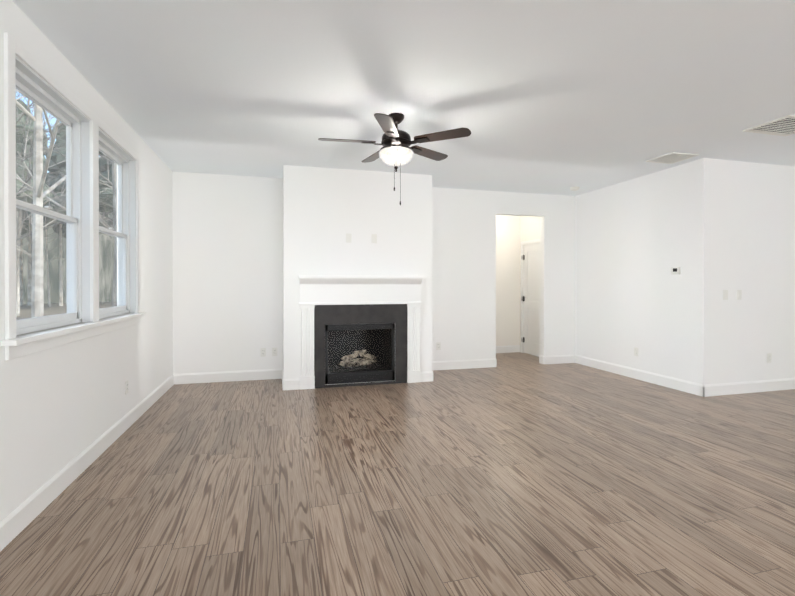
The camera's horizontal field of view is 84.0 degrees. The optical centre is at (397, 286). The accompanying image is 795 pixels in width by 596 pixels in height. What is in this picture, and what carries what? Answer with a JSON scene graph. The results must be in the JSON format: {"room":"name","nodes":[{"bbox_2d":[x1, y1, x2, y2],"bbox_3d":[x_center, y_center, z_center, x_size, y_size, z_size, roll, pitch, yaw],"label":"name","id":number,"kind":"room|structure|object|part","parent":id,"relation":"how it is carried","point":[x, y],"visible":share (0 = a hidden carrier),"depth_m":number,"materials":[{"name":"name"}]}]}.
{"room":"living room","nodes":[
{"label":"living room","id":0,"kind":"room"},
{"bbox_2d":[0,0,172,520],"bbox_3d":[-1.926,-0.087,1.786,0.160,2.750,10.820,0,0,-15],"label":"wall","id":1,"kind":"structure","parent":0,"point":[61,406],"depth_m":3.03,"materials":[{"name":"paint"}]},
{"bbox_2d":[1,32,145,359],"bbox_3d":[-2.272,-0.450,3.235,0.200,1.633,2.236,0,0,-15],"label":"window","id":2,"kind":"structure","parent":1,"relation":"in","point":[36,88],"depth_m":3.13,"materials":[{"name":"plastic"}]},
{"bbox_3d":[-2.188,-0.463,2.708,0.040,1.329,0.842,0,0,-15],"label":"glass","id":3,"kind":"part","parent":2,"relation":"part of","materials":[{"name":"clear glass"}]},
{"bbox_3d":[-2.165,-0.466,2.715,0.135,1.460,0.980,0,0,-15],"label":"frame","id":4,"kind":"part","parent":2,"relation":"part of","materials":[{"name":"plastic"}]},
{"bbox_3d":[-2.465,-0.467,3.732,0.040,1.329,0.842,0,0,-15],"label":"glass","id":5,"kind":"part","parent":2,"relation":"part of","materials":[{"name":"clear glass"}]},
{"bbox_3d":[-2.442,-0.471,3.738,0.135,1.460,0.980,0,0,-15],"label":"frame","id":6,"kind":"part","parent":2,"relation":"part of","materials":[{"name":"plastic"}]},
{"bbox_2d":[0,374,175,551],"bbox_3d":[-1.663,1.223,1.153,0.014,0.135,9.450,0,0,-15],"label":"baseboard","id":7,"kind":"structure","parent":1,"relation":"attached to","point":[15,522],"depth_m":2.83,"materials":[{"name":"paint"}]},
{"bbox_2d":[125,380,127,394],"bbox_3d":[-2.428,0.908,3.965,0.008,0.115,0.070,0,0,-15],"label":"electrical outlet","id":8,"kind":"object","parent":1,"relation":"attached to","point":[126,387],"visible":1,"depth_m":3.95,"materials":[{"name":"white plastic"}]},
{"bbox_2d":[283,165,431,384],"bbox_3d":[-0.556,-0.105,5.981,1.920,2.750,0.700,0,0,-15],"label":"wall","id":9,"kind":"structure","parent":0,"point":[325,210],"depth_m":5.61,"materials":[{"name":"paint"}]},
{"bbox_2d":[280,369,283,389],"bbox_3d":[-1.483,1.204,5.712,0.014,0.135,0.684,0,0,-15],"label":"baseboard","id":10,"kind":"structure","parent":9,"relation":"attached to","point":[281,370],"depth_m":5.63,"materials":[{"name":"paint"}]},
{"bbox_2d":[346,233,351,242],"bbox_3d":[-0.618,-0.608,5.596,0.070,0.115,0.006,0,0,-15],"label":"electrical outlet cover","id":11,"kind":"object","parent":9,"relation":"attached to","point":[348,238],"visible":1,"depth_m":5.59,"materials":[{"name":"white plastic"}]},
{"bbox_2d":[372,234,376,242],"bbox_3d":[-0.299,-0.609,5.682,0.070,0.115,0.006,0,0,-15],"label":"electrical outlet cover","id":12,"kind":"object","parent":9,"relation":"attached to","point":[374,238],"visible":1,"depth_m":5.68,"materials":[{"name":"white plastic"}]},
{"bbox_2d":[421,369,435,381],"bbox_3d":[0.369,1.202,6.214,0.044,0.135,0.684,0,0,-15],"label":"baseboard","id":13,"kind":"structure","parent":9,"relation":"attached to","point":[428,375],"depth_m":5.87,"materials":[{"name":"paint"}]},
{"bbox_2d":[172,172,574,373],"bbox_3d":[0.022,-0.107,6.562,6.100,2.750,0.120,0,0,-15],"label":"wall","id":14,"kind":"structure","parent":0,"point":[227,272],"depth_m":6.03,"materials":[{"name":"paint"}]},
{"bbox_2d":[176,369,279,383],"bbox_3d":[-2.223,1.203,5.890,1.350,0.135,0.014,0,0,-15],"label":"baseboard","id":15,"kind":"structure","parent":14,"relation":"attached to","point":[225,376],"depth_m":5.87,"materials":[{"name":"paint"}]},
{"bbox_2d":[261,348,265,356],"bbox_3d":[-1.823,0.900,5.999,0.070,0.115,0.008,0,0,-15],"label":"electrical outlet","id":16,"kind":"object","parent":14,"relation":"attached to","point":[263,352],"visible":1,"depth_m":6.00,"materials":[{"name":"white plastic"}]},
{"bbox_2d":[272,348,276,355],"bbox_3d":[-1.679,0.900,6.039,0.070,0.115,0.008,0,0,-15],"label":"electrical outlet","id":17,"kind":"object","parent":14,"relation":"attached to","point":[274,351],"visible":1,"depth_m":6.04,"materials":[{"name":"white plastic"}]},
{"bbox_2d":[436,342,440,349],"bbox_3d":[0.618,0.907,6.661,0.070,0.115,0.008,0,0,-15],"label":"electrical outlet","id":18,"kind":"object","parent":14,"relation":"attached to","point":[438,345],"visible":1,"depth_m":6.66,"materials":[{"name":"white plastic"}]},
{"bbox_2d":[432,358,496,369],"bbox_3d":[0.918,1.199,6.741,1.319,0.135,0.014,0,0,-15],"label":"baseboard","id":19,"kind":"structure","parent":14,"relation":"attached to","point":[473,363],"depth_m":6.76,"materials":[{"name":"paint"}]},
{"bbox_2d":[540,354,575,363],"bbox_3d":[2.639,1.197,7.208,0.574,0.135,0.014,0,0,-15],"label":"baseboard","id":20,"kind":"structure","parent":14,"relation":"attached to","point":[556,359],"depth_m":7.20,"materials":[{"name":"paint"}]},
{"bbox_2d":[0,352,794,595],"bbox_3d":[2.821,1.342,3.027,10.250,0.120,11.120,0,0,-15],"label":"floor","id":21,"kind":"structure","parent":0,"point":[518,474],"depth_m":2.71,"materials":[{"name":"brown wood"}]},
{"bbox_2d":[298,276,423,389],"bbox_3d":[-0.501,0.570,5.819,1.594,1.400,0.606,0,0,-15],"label":"fireplace","id":22,"kind":"object","parent":21,"relation":"on","point":[355,330],"visible":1,"depth_m":5.66,"materials":[{"name":"wood"}]},
{"bbox_3d":[-0.475,0.859,5.670,0.902,0.747,0.054,0,0,-15],"label":"insert frame","id":23,"kind":"part","parent":22,"relation":"part of","materials":[{"name":"black metal"}]},
{"bbox_3d":[-0.475,0.831,5.670,0.838,0.548,0.006,0,0,-15],"label":"glass","id":24,"kind":"part","parent":22,"relation":"part of","materials":[{"name":"black glass"}]},
{"bbox_2d":[575,158,794,384],"bbox_3d":[5.018,-0.108,6.673,3.700,2.750,2.280,0,0,-15],"label":"wall block","id":25,"kind":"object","parent":21,"relation":"on","point":[713,229],"visible":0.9,"depth_m":5.40,"materials":[{"name":"paint"}]},
{"bbox_2d":[634,347,637,355],"bbox_3d":[3.267,0.900,6.047,0.008,0.115,0.070,0,0,-15],"label":"electrical outlet","id":26,"kind":"object","parent":25,"relation":"attached to","point":[635,351],"visible":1,"depth_m":6.05,"materials":[{"name":"white plastic"}]},
{"bbox_2d":[576,355,699,395],"bbox_3d":[3.221,1.202,6.207,0.014,0.135,2.250,0,0,-15],"label":"baseboard","id":27,"kind":"structure","parent":25,"relation":"attached to","point":[670,382],"depth_m":5.91,"materials":[{"name":"paint"}]},
{"bbox_2d":[671,267,680,274],"bbox_3d":[3.423,-0.188,5.432,0.026,0.090,0.110,0,0,-15],"label":"thermostat","id":28,"kind":"object","parent":25,"relation":"attached to","point":[675,270],"visible":1,"depth_m":5.42,"materials":[{"name":"white plastic"}]},
{"bbox_2d":[723,290,727,299],"bbox_3d":[3.840,0.103,5.168,0.070,0.115,0.010,0,0,-15],"label":"light switch","id":29,"kind":"object","parent":25,"relation":"attached to","point":[725,294],"visible":1,"depth_m":5.17,"materials":[{"name":"white plastic"}]},
{"bbox_2d":[737,290,741,299],"bbox_3d":[4.043,0.103,5.223,0.070,0.115,0.010,0,0,-15],"label":"light switch","id":30,"kind":"object","parent":25,"relation":"attached to","point":[739,294],"visible":1,"depth_m":5.22,"materials":[{"name":"white plastic"}]},
{"bbox_2d":[767,353,771,362],"bbox_3d":[4.506,0.873,5.353,0.070,0.115,0.008,0,0,-15],"label":"electrical outlet","id":31,"kind":"object","parent":25,"relation":"attached to","point":[769,356],"visible":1,"depth_m":5.35,"materials":[{"name":"white plastic"}]},
{"bbox_2d":[700,378,794,396],"bbox_3d":[5.311,1.204,5.569,3.714,0.135,0.014,0,0,-15],"label":"baseboard","id":32,"kind":"structure","parent":21,"relation":"on","point":[789,383],"depth_m":5.25,"materials":[{"name":"paint"}]},
{"bbox_2d":[12,0,794,195],"bbox_3d":[2.821,-1.528,3.015,10.250,0.120,11.120,0,0,-15],"label":"ceiling","id":33,"kind":"structure","parent":0,"point":[556,97],"depth_m":3.15,"materials":[{"name":"paint"}]},
{"bbox_2d":[318,113,470,204],"bbox_3d":[-0.052,-1.079,3.822,1.248,0.782,1.267,0,0,-15],"label":"ceiling fan","id":34,"kind":"object","parent":33,"relation":"hanging from","point":[395,151],"visible":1,"depth_m":3.71,"materials":[{"name":"brown wood"}]},
{"bbox_3d":[-0.427,-1.233,3.751,0.487,0.032,0.165,0,0,-15],"label":"blade","id":35,"kind":"part","parent":34,"relation":"part of","materials":[{"name":"brown wood"}]},
{"bbox_3d":[-0.206,-1.234,4.186,0.205,0.032,0.483,0,0,-15],"label":"blade","id":36,"kind":"part","parent":34,"relation":"part of","materials":[{"name":"brown wood"}]},
{"bbox_3d":[-0.078,-1.231,3.398,0.283,0.032,0.463,0,0,-15],"label":"blade","id":37,"kind":"part","parent":34,"relation":"part of","materials":[{"name":"brown wood"}]},
{"bbox_3d":[-0.011,-1.228,3.813,0.284,0.484,0.284,0,0,-15],"label":"motor","id":38,"kind":"part","parent":34,"relation":"part of","materials":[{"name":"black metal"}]},
{"bbox_3d":[-0.011,-1.099,3.814,0.304,0.131,0.304,0,0,-15],"label":"lamp shade","id":39,"kind":"part","parent":34,"relation":"part of","materials":[{"name":"white glass"}]},
{"bbox_3d":[-0.001,-0.935,3.760,0.064,0.495,0.023,0,0,-15],"label":"pull chain","id":40,"kind":"part","parent":34,"relation":"part of","materials":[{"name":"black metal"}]},
{"bbox_3d":[0.284,-1.234,4.113,0.448,0.032,0.319,0,0,-15],"label":"blade","id":41,"kind":"part","parent":34,"relation":"part of","materials":[{"name":"brown wood"}]},
{"bbox_3d":[0.364,-1.232,3.624,0.406,0.032,0.379,0,0,-15],"label":"blade","id":42,"kind":"part","parent":34,"relation":"part of","materials":[{"name":"brown wood"}]},
{"bbox_2d":[646,152,698,163],"bbox_3d":[3.153,-1.470,5.079,0.370,0.012,0.370,0,0,-15],"label":"ceiling vent","id":43,"kind":"object","parent":33,"relation":"in","point":[671,157],"visible":1,"depth_m":5.06,"materials":[{"name":"white plastic"}]},
{"bbox_2d":[743,115,794,135],"bbox_3d":[3.577,-1.466,4.049,0.550,0.012,0.400,0,0,-15],"label":"ceiling vent","id":44,"kind":"object","parent":33,"relation":"in","point":[783,126],"visible":0.96,"depth_m":4.09,"materials":[{"name":"white plastic"}]},
{"bbox_2d":[496,215,519,345],"bbox_3d":[1.549,-0.115,8.271,1.840,2.750,0.120,0,0,-15],"label":"wall","id":45,"kind":"structure","parent":0,"point":[507,280],"depth_m":8.36,"materials":[{"name":"paint"}]},
{"bbox_2d":[520,216,539,284],"bbox_3d":[2.542,-0.113,7.893,0.120,2.750,1.130,0,0,-15],"label":"wall","id":46,"kind":"structure","parent":0,"point":[529,227],"depth_m":8.14,"materials":[{"name":"paint"}]},
{"bbox_2d":[520,239,539,356],"bbox_3d":[2.488,0.213,7.936,0.200,2.096,0.934,0,0,-15],"label":"hall door","id":47,"kind":"structure","parent":46,"relation":"in","point":[530,305],"depth_m":8.10,"materials":[{"name":"paint"}]},
{"label":"outside","id":48,"kind":"structure","parent":0,"visible":0},
{"bbox_2d":[16,302,111,319],"bbox_3d":[-50.790,1.794,12.163,88.640,0.100,130.000,0,0,-15],"label":"ground","id":49,"kind":"structure","parent":48,"point":[56,309],"depth_m":31.38,"materials":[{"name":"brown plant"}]},
{"bbox_2d":[18,156,45,305],"bbox_3d":[-31.699,-5.080,37.221,4.632,13.440,4.113,0,0,-15],"label":"pine tree","id":50,"kind":"object","parent":49,"relation":"on","point":[21,275],"depth_m":37.17,"materials":[{"name":"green plant"}]},
{"bbox_2d":[16,99,53,315],"bbox_3d":[-21.484,-4.410,24.832,3.546,12.202,3.705,0,0,-15],"label":"pine tree","id":51,"kind":"object","parent":49,"relation":"on","point":[18,142],"depth_m":24.60,"materials":[{"name":"green plant"}]},
{"bbox_2d":[21,210,53,305],"bbox_3d":[-30.654,-4.264,36.614,4.007,11.813,2.783,0,0,-15],"label":"pine tree","id":52,"kind":"object","parent":49,"relation":"on","point":[24,231],"depth_m":36.59,"materials":[{"name":"green plant"}]},
{"bbox_2d":[16,153,64,203],"bbox_3d":[-16.674,-5.744,17.651,7.544,14.940,9.114,0,0,-15],"label":"bare tree","id":53,"kind":"object","parent":49,"relation":"on","point":[58,198],"depth_m":20.25,"materials":[{"name":"grey plant"}]},
{"bbox_2d":[16,102,65,238],"bbox_3d":[-16.434,-6.584,15.943,11.031,16.641,11.877,0,0,-15],"label":"bare tree","id":54,"kind":"object","parent":49,"relation":"on","point":[22,190],"depth_m":18.06,"materials":[{"name":"grey plant"}]},
{"bbox_2d":[16,109,65,262],"bbox_3d":[-10.116,-6.213,13.608,9.726,15.908,8.988,0,0,-15],"label":"bare tree","id":55,"kind":"object","parent":49,"relation":"on","point":[46,197],"depth_m":14.54,"materials":[{"name":"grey plant"}]},
{"bbox_2d":[19,173,65,279],"bbox_3d":[-27.238,-5.262,33.259,8.896,13.843,8.356,0,0,-15],"label":"bare tree","id":56,"kind":"object","parent":49,"relation":"on","point":[44,236],"depth_m":33.03,"materials":[{"name":"grey plant"}]},
{"bbox_2d":[22,128,65,306],"bbox_3d":[-27.914,-5.300,34.199,8.298,13.911,8.184,0,0,-15],"label":"bare tree","id":57,"kind":"object","parent":49,"relation":"on","point":[47,263],"depth_m":34.85,"materials":[{"name":"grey plant"}]},
{"bbox_2d":[43,154,64,305],"bbox_3d":[-27.761,-5.010,36.670,3.795,13.303,3.580,0,0,-15],"label":"pine tree","id":58,"kind":"object","parent":49,"relation":"on","point":[51,170],"depth_m":36.29,"materials":[{"name":"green plant"}]},
{"bbox_2d":[52,222,66,304],"bbox_3d":[-28.368,-4.608,38.055,3.604,12.489,3.442,0,0,-15],"label":"pine tree","id":59,"kind":"object","parent":49,"relation":"on","point":[63,230],"depth_m":37.84,"materials":[{"name":"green plant"}]},
{"bbox_2d":[16,92,104,246],"bbox_3d":[-20.340,-5.844,23.115,8.023,15.090,7.974,0,0,-15],"label":"bare tree","id":60,"kind":"object","parent":49,"relation":"on","point":[51,196],"depth_m":24.09,"materials":[{"name":"grey plant"}]},
{"bbox_2d":[16,90,105,317],"bbox_3d":[-7.910,-6.453,11.746,8.408,16.409,12.075,0,0,-15],"label":"bare tree","id":61,"kind":"object","parent":49,"relation":"on","point":[36,234],"depth_m":11.83,"materials":[{"name":"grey plant"}]},
{"bbox_2d":[16,115,110,256],"bbox_3d":[-19.059,-4.280,22.581,9.028,11.971,7.529,0,0,-15],"label":"bare tree","id":62,"kind":"object","parent":49,"relation":"on","point":[26,253],"depth_m":23.04,"materials":[{"name":"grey plant"}]},
{"bbox_2d":[16,122,111,179],"bbox_3d":[-7.319,-7.580,13.369,11.013,18.645,10.077,0,0,-15],"label":"bare tree","id":63,"kind":"object","parent":49,"relation":"on","point":[104,156],"depth_m":13.50,"materials":[{"name":"grey plant"}]},
{"bbox_2d":[16,95,112,240],"bbox_3d":[-15.466,-5.708,19.254,8.380,14.852,9.442,0,0,-15],"label":"bare tree","id":64,"kind":"object","parent":49,"relation":"on","point":[28,177],"depth_m":18.18,"materials":[{"name":"grey plant"}]},
{"bbox_2d":[16,93,112,301],"bbox_3d":[-21.380,-7.136,25.677,11.411,17.660,11.238,0,0,-15],"label":"bare tree","id":65,"kind":"object","parent":49,"relation":"on","point":[20,222],"depth_m":24.43,"materials":[{"name":"grey plant"}]},
{"bbox_2d":[17,127,113,230],"bbox_3d":[-9.887,-4.277,15.895,7.761,12.024,6.794,0,0,-15],"label":"bare tree","id":66,"kind":"object","parent":49,"relation":"on","point":[108,181],"depth_m":15.66,"materials":[{"name":"grey plant"}]},
{"bbox_2d":[23,213,113,303],"bbox_3d":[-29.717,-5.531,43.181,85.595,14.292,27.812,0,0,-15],"label":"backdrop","id":67,"kind":"object","parent":49,"relation":"on","point":[108,262],"depth_m":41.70,"materials":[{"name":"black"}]},
{"bbox_2d":[49,122,112,214],"bbox_3d":[-25.188,-5.596,35.486,4.824,14.485,3.989,0,0,-15],"label":"pine tree","id":68,"kind":"object","parent":49,"relation":"on","point":[54,155],"depth_m":33.80,"materials":[{"name":"green plant"}]},
{"bbox_2d":[51,161,112,224],"bbox_3d":[-18.039,-5.413,30.600,10.606,14.171,8.969,0,0,-15],"label":"bare tree","id":69,"kind":"object","parent":49,"relation":"on","point":[99,192],"depth_m":28.12,"materials":[{"name":"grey plant"}]},
{"bbox_2d":[57,157,111,227],"bbox_3d":[-11.029,-5.469,19.794,6.510,14.372,8.800,0,0,-15],"label":"bare tree","id":70,"kind":"object","parent":49,"relation":"on","point":[99,182],"depth_m":18.24,"materials":[{"name":"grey plant"}]},
{"bbox_2d":[65,157,112,241],"bbox_3d":[-18.434,-5.967,31.971,9.249,15.263,9.232,0,0,-15],"label":"bare tree","id":71,"kind":"object","parent":49,"relation":"on","point":[105,219],"depth_m":28.91,"materials":[{"name":"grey plant"}]},
{"bbox_2d":[99,152,112,205],"bbox_3d":[-18.576,-5.229,30.675,4.288,13.792,3.637,0,0,-15],"label":"pine tree","id":72,"kind":"object","parent":49,"relation":"on","point":[109,197],"depth_m":29.44,"materials":[{"name":"green plant"}]},
{"bbox_2d":[99,168,113,234],"bbox_3d":[-28.017,-4.862,40.127,3.983,12.980,3.662,0,0,-15],"label":"pine tree","id":73,"kind":"object","parent":49,"relation":"on","point":[109,224],"depth_m":40.50,"materials":[{"name":"green plant"}]},
{"bbox_2d":[104,161,116,305],"bbox_3d":[-6.788,-5.646,12.584,7.231,14.783,8.785,0,0,-15],"label":"bare tree","id":74,"kind":"object","parent":49,"relation":"on","point":[114,173],"depth_m":11.27,"materials":[{"name":"grey plant"}]},
{"bbox_2d":[112,261,115,306],"bbox_3d":[-7.305,-7.237,11.075,9.462,17.979,8.882,0,0,-15],"label":"bare tree","id":75,"kind":"object","parent":49,"relation":"on","point":[113,299],"depth_m":12.12,"materials":[{"name":"grey plant"}]}
]}

